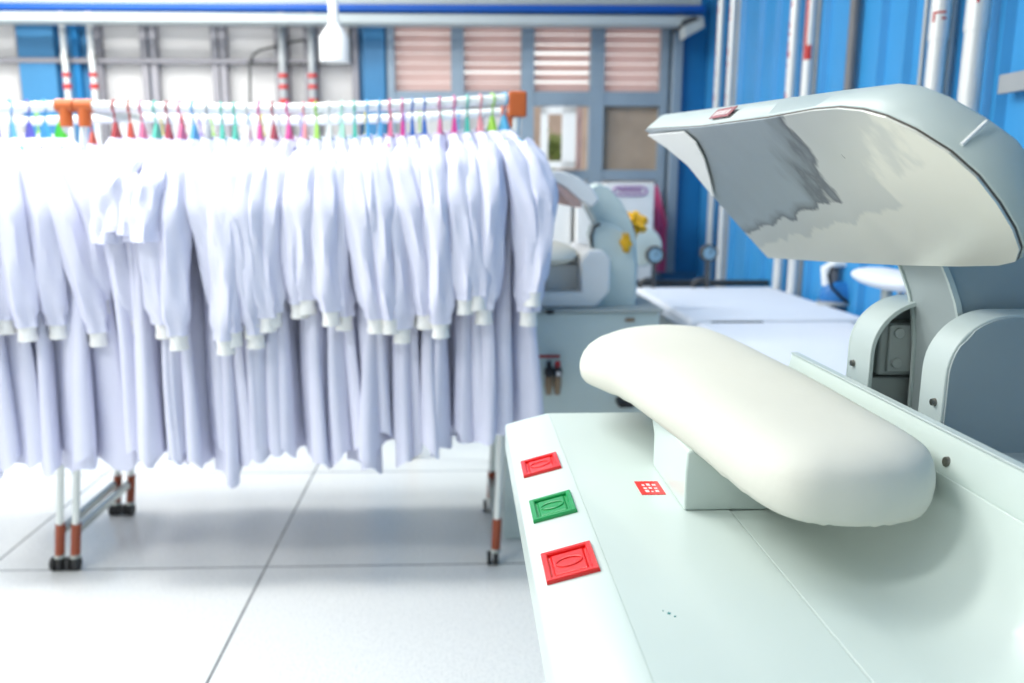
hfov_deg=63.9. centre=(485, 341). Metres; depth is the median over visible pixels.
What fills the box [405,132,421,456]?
gown
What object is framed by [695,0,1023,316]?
wall
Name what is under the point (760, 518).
press
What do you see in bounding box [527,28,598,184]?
window
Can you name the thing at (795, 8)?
pipe
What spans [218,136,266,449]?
gown
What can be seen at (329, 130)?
clothes hanger
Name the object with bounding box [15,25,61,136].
trim
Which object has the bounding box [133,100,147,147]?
clothes hanger
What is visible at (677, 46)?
trim
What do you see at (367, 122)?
clothes hanger
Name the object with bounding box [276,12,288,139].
pipe
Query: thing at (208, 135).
clothes hanger
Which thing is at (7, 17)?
ceiling beam
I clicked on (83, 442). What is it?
gown
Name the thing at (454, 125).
clothes hanger
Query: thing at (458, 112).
clothes hanger
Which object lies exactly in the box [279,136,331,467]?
gown
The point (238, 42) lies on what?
window
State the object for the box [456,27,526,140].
window
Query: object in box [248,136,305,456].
gown
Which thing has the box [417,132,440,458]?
gown
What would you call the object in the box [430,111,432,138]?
clothes hanger
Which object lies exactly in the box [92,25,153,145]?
window
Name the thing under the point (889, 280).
board
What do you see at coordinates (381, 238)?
gown
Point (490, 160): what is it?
gown
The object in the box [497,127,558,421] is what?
gown
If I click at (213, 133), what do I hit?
clothes hanger
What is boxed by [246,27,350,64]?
conduit
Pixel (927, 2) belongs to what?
pipe
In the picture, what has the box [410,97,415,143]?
clothes hanger
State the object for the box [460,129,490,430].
gown
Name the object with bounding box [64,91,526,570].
rack
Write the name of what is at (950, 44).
pipe
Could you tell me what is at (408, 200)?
gown
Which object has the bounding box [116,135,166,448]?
gown
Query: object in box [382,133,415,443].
gown
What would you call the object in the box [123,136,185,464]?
gown
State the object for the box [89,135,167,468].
gown
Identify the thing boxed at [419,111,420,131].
clothes hanger
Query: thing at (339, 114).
clothes hanger
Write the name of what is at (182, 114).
clothes hanger
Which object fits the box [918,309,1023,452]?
cover
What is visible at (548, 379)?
bowl
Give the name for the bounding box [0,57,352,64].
trim
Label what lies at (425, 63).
window
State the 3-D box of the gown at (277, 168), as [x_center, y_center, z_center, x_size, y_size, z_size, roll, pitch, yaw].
[-0.645,-0.156,2.781,0.133,1.054,0.541,1,11,8]
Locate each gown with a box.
[0,135,41,468]
[0,260,20,471]
[5,134,67,477]
[21,134,108,472]
[36,134,111,461]
[51,134,137,471]
[87,134,137,454]
[88,141,117,335]
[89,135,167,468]
[94,135,164,462]
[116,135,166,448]
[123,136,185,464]
[137,136,189,460]
[158,136,214,468]
[185,136,224,451]
[207,136,251,465]
[209,136,244,488]
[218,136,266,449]
[232,136,270,463]
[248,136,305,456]
[262,136,304,457]
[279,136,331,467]
[288,136,333,468]
[310,135,352,464]
[334,135,360,450]
[344,135,382,473]
[358,134,391,462]
[372,134,398,438]
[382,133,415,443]
[390,133,431,466]
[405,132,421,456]
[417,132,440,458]
[423,131,455,456]
[446,130,473,443]
[456,128,507,445]
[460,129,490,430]
[484,127,544,435]
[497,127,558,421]
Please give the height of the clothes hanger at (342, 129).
0.229 m
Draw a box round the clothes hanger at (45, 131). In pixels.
[40,99,62,149]
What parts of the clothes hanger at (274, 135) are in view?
hanger frame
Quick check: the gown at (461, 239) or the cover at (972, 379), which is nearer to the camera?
the cover at (972, 379)
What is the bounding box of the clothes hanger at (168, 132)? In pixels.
[164,100,173,139]
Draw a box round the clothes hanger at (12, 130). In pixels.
[7,99,23,150]
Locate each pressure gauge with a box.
[638,246,663,287]
[692,244,717,287]
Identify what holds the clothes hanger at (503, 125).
hanging from the rack at (516, 109)
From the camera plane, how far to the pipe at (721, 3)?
4.96 m
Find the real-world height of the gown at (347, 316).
1.021 m
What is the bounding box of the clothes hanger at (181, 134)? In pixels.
[169,101,186,149]
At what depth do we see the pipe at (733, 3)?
4.75 m
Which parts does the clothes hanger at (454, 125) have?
hanger frame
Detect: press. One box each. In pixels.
[495,170,663,538]
[505,84,1023,682]
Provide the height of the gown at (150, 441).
1.067 m
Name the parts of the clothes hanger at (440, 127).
hanger frame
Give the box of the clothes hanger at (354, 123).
[353,100,356,137]
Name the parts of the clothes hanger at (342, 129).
hanger frame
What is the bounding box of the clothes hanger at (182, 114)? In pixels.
[181,114,187,135]
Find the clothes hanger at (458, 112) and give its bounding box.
[457,112,459,131]
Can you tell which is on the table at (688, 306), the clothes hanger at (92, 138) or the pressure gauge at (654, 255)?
the pressure gauge at (654, 255)
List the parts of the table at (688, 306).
metal frame, trim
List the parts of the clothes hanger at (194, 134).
hanger frame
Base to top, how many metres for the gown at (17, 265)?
1.084 m
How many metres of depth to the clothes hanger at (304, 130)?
2.65 m
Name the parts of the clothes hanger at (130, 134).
hanger frame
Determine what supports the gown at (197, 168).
hanging from the clothes hanger at (208, 135)
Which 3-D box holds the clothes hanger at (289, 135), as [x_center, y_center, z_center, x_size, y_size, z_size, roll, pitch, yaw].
[-0.641,-0.664,2.672,0.014,0.229,0.350,1,11,3]
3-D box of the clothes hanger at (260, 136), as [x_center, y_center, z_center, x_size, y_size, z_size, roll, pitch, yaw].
[-0.734,-0.663,2.670,0.014,0.229,0.350,-1,11,-4]
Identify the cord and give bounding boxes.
[827,267,848,303]
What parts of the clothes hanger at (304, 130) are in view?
hanger frame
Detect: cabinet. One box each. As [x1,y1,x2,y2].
[571,205,590,243]
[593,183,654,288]
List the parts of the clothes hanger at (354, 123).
hanger frame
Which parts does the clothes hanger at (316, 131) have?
hanger frame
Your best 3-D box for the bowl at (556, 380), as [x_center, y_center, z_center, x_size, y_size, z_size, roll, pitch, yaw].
[0.263,0.161,3.023,0.030,0.070,0.030,0,11,-2]
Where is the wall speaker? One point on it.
(691, 28)
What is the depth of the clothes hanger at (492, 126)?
2.67 m
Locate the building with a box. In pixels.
[534,107,587,169]
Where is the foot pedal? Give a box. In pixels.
[615,397,633,407]
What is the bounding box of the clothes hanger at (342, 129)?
[339,100,345,145]
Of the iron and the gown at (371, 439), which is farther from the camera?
the iron
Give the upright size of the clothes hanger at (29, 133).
0.229 m
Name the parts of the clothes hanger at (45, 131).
hanger frame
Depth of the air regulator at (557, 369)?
3.01 m
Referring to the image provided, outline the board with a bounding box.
[851,267,905,299]
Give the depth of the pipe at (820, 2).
3.67 m
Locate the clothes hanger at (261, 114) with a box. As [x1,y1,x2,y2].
[260,114,265,136]
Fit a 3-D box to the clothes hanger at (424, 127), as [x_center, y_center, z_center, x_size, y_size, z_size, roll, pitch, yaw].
[-0.202,-0.682,2.683,0.014,0.229,0.350,-2,11,-10]
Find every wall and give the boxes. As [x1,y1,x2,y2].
[11,11,694,324]
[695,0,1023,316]
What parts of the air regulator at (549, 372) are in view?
knob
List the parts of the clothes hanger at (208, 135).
hanger frame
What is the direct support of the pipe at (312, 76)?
attached to the wall at (82, 28)
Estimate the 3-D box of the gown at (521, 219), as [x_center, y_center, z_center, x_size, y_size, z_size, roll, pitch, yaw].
[0.011,-0.202,2.780,0.157,1.021,0.578,-5,12,-24]
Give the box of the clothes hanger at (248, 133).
[239,101,252,149]
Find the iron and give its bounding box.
[817,262,848,306]
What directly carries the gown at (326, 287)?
hanging from the rack at (516, 109)
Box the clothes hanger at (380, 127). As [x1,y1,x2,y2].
[377,99,383,144]
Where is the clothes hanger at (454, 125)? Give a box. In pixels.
[451,95,456,132]
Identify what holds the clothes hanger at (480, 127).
hanging from the rack at (516, 109)
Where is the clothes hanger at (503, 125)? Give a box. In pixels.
[498,92,522,141]
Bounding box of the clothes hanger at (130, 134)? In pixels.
[126,100,135,138]
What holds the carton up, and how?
on the floor
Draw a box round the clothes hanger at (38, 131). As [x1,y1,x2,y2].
[34,112,40,135]
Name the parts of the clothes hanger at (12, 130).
hanger frame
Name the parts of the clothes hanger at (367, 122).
hanger frame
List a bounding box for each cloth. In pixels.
[627,211,647,237]
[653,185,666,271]
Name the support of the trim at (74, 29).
attached to the wall at (82, 28)
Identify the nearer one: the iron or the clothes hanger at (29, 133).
the clothes hanger at (29, 133)
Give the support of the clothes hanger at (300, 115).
hanging from the rack at (516, 109)
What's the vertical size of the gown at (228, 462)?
1.136 m
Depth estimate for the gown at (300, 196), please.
2.57 m
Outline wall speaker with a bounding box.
[672,16,704,40]
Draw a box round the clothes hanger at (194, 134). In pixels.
[183,101,199,149]
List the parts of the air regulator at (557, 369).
knob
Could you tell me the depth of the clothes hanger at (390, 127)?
2.66 m
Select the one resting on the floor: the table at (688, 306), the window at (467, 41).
the table at (688, 306)
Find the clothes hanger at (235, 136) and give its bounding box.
[228,101,238,150]
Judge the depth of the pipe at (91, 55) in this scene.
5.18 m
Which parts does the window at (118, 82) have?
pane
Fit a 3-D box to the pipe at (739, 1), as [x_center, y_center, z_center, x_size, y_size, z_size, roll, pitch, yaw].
[1.451,-1.245,4.790,0.032,3.350,0.030,0,11,-2]
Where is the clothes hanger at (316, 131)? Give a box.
[313,101,319,149]
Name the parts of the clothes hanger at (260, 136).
hanger frame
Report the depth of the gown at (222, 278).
2.49 m
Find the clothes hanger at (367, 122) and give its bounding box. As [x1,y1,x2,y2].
[366,99,369,136]
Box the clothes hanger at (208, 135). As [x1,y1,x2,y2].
[201,101,212,151]
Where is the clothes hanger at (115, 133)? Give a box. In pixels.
[105,99,121,147]
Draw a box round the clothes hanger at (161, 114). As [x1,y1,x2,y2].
[160,114,164,135]
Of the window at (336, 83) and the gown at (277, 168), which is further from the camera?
the window at (336, 83)
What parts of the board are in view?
post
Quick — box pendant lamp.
[319,0,349,63]
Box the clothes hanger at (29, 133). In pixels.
[24,99,42,149]
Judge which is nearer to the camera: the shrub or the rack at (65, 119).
the rack at (65, 119)
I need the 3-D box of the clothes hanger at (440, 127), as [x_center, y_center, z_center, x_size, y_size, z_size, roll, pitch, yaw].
[-0.150,-0.685,2.684,0.014,0.229,0.350,1,11,4]
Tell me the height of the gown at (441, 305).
1.068 m
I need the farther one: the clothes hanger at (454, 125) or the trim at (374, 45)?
the trim at (374, 45)
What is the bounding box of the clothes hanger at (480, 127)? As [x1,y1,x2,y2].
[476,93,483,131]
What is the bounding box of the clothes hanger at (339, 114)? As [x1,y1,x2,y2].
[338,113,340,135]
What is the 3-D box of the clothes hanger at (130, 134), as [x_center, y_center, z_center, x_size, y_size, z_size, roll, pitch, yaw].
[-1.149,-0.665,2.656,0.014,0.229,0.350,-2,11,-10]
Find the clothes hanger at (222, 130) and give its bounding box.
[219,101,225,147]
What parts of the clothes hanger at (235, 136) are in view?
hanger frame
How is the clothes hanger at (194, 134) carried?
hanging from the rack at (516, 109)
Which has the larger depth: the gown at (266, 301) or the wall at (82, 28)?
the wall at (82, 28)
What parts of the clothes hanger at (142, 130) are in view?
hanger frame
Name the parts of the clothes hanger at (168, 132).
hanger frame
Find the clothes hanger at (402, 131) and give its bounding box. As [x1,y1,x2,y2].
[400,98,404,144]
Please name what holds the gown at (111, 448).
hanging from the rack at (65, 119)
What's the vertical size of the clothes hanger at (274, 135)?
0.229 m
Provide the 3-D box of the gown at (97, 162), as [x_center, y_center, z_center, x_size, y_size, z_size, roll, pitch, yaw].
[-1.171,-0.152,2.751,0.152,1.060,0.560,-2,11,-12]
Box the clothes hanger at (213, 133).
[210,114,215,136]
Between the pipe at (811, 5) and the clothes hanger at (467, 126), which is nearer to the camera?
the clothes hanger at (467, 126)
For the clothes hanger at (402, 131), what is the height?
0.229 m
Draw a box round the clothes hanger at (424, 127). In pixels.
[422,97,426,134]
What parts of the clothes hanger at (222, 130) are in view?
hanger frame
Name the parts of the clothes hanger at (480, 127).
hanger frame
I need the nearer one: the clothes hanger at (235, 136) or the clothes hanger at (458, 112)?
the clothes hanger at (235, 136)
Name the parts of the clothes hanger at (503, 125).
hanger frame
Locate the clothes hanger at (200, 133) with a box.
[197,114,203,137]
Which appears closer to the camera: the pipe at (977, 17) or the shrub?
the pipe at (977, 17)
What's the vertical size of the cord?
0.162 m
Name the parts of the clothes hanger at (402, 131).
hanger frame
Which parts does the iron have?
handle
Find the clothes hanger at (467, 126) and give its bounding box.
[464,94,470,139]
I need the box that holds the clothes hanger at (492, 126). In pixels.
[487,93,505,140]
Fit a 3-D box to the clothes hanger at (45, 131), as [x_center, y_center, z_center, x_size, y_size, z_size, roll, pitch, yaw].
[-1.421,-0.664,2.647,0.350,0.229,0.014,8,13,36]
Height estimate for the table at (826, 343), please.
0.845 m
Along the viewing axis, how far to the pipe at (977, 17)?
2.45 m
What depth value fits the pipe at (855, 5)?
3.31 m
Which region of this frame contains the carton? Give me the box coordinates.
[553,204,570,244]
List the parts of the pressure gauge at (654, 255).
stem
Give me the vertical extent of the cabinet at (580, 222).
1.238 m
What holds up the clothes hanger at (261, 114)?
hanging from the rack at (516, 109)
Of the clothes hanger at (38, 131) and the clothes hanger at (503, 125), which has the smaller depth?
the clothes hanger at (503, 125)
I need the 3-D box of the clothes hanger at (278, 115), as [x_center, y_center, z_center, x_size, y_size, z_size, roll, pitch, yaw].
[-0.793,-0.762,3.154,0.014,0.229,0.350,-1,11,-7]
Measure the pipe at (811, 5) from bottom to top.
3.350 m
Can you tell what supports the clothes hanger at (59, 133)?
hanging from the rack at (65, 119)
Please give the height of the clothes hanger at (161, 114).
0.229 m
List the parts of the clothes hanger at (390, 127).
hanger frame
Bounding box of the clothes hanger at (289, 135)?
[281,101,293,148]
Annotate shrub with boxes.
[548,129,561,169]
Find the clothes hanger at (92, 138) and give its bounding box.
[88,114,97,144]
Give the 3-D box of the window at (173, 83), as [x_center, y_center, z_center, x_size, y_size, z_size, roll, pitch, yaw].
[-1.938,-1.257,5.412,0.431,1.670,0.102,0,11,-2]
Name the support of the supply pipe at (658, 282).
attached to the wall at (890, 31)
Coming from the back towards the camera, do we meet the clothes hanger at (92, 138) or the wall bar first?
the clothes hanger at (92, 138)
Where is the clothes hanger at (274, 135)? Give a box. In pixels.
[266,101,278,149]
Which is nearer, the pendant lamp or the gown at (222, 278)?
the gown at (222, 278)
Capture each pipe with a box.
[57,11,75,141]
[84,11,102,145]
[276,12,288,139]
[306,12,317,136]
[636,280,769,285]
[705,0,725,286]
[715,0,737,286]
[723,0,740,286]
[772,0,801,290]
[786,0,817,295]
[797,0,822,296]
[828,0,860,308]
[897,0,930,294]
[904,0,952,293]
[942,0,958,95]
[957,0,991,112]
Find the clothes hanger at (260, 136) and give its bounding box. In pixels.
[257,101,263,139]
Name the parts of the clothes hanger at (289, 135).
hanger frame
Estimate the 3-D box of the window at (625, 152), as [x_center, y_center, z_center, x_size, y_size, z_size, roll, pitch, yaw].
[0.958,-1.273,5.500,0.466,1.670,0.109,0,11,-2]
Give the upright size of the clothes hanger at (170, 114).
0.229 m
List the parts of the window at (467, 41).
pane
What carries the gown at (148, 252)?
hanging from the clothes hanger at (181, 134)
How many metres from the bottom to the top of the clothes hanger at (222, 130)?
0.229 m
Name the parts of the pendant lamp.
stem, lamp shade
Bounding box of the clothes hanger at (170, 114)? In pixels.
[169,114,174,135]
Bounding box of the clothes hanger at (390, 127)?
[386,98,392,146]
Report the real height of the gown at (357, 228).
1.116 m
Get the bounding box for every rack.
[0,99,128,570]
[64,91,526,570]
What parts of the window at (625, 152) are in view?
pane, pane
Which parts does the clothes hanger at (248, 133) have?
hanger frame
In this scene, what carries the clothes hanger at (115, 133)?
hanging from the rack at (516, 109)
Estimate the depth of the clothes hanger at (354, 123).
2.66 m
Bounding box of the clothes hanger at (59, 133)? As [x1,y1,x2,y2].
[54,113,86,151]
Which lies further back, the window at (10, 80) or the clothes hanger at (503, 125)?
the window at (10, 80)
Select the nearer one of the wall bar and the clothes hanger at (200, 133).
the wall bar
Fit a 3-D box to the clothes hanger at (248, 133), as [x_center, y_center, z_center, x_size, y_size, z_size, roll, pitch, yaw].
[-0.772,-0.662,2.668,0.014,0.229,0.350,0,11,2]
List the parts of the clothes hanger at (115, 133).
hanger frame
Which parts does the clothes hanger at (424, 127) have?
hanger frame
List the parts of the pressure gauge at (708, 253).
stem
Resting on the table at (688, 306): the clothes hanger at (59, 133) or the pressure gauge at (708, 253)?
the pressure gauge at (708, 253)
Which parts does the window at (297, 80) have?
pane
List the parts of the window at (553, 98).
open sash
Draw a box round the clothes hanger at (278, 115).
[277,114,280,136]
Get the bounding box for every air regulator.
[544,361,553,394]
[553,361,561,394]
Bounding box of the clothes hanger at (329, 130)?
[327,100,332,138]
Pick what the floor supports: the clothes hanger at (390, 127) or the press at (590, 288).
the press at (590, 288)
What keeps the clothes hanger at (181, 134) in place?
hanging from the rack at (516, 109)
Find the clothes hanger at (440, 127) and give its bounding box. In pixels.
[437,96,442,133]
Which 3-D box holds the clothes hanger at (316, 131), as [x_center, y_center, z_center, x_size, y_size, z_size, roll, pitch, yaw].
[-0.551,-0.667,2.675,0.014,0.229,0.350,-1,11,-4]
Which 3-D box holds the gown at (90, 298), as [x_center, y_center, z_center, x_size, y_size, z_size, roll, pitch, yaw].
[-1.450,-0.121,2.762,0.538,1.124,0.160,10,14,41]
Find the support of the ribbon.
on the press at (590, 288)
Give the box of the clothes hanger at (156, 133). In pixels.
[144,100,162,148]
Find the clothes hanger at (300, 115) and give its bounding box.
[299,114,302,136]
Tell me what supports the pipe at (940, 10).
attached to the wall at (890, 31)
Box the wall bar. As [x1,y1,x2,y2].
[997,70,1023,94]
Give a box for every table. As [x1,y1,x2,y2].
[636,287,858,325]
[696,322,854,375]
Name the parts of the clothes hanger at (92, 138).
hanger frame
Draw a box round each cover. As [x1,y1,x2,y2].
[846,294,915,405]
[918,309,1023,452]
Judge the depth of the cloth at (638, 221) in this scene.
3.29 m
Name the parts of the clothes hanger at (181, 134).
hanger frame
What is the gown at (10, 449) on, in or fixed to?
hanging from the clothes hanger
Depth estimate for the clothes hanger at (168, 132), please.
2.64 m
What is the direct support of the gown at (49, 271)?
hanging from the clothes hanger at (12, 130)
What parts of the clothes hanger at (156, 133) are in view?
hanger frame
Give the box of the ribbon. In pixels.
[619,232,631,252]
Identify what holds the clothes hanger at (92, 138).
hanging from the rack at (65, 119)
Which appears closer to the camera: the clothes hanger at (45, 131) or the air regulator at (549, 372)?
the clothes hanger at (45, 131)
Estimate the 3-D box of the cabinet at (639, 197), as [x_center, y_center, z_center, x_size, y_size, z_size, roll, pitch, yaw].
[0.844,-0.313,5.208,0.294,1.362,0.509,0,11,-2]
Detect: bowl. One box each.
[545,376,552,394]
[553,377,560,394]
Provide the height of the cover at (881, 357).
0.212 m
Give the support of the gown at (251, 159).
hanging from the rack at (516, 109)
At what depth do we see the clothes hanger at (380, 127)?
2.66 m
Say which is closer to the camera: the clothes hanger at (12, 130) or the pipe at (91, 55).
the clothes hanger at (12, 130)
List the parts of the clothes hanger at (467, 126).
hanger frame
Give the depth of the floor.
2.85 m
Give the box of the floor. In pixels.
[0,436,545,682]
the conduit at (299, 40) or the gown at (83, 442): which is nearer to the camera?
the gown at (83, 442)
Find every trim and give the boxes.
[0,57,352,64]
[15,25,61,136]
[69,25,84,98]
[362,27,386,135]
[664,14,684,272]
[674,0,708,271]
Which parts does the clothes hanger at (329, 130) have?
hanger frame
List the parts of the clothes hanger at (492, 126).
hanger frame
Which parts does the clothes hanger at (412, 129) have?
hanger frame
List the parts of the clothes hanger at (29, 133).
hanger frame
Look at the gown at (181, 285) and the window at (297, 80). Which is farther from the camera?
the window at (297, 80)
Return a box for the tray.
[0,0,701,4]
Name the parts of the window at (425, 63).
pane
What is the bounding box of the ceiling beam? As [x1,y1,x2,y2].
[0,0,704,28]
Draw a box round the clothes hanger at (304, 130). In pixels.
[302,101,308,138]
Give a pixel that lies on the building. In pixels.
(554, 120)
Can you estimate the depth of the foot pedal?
3.00 m
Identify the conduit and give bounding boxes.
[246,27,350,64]
[249,39,304,103]
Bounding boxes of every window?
[0,25,25,136]
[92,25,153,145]
[148,26,221,138]
[218,26,281,138]
[285,26,310,139]
[315,27,360,136]
[386,27,456,134]
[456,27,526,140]
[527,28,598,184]
[595,28,669,275]
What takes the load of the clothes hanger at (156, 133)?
hanging from the rack at (516, 109)
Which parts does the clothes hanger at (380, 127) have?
hanger frame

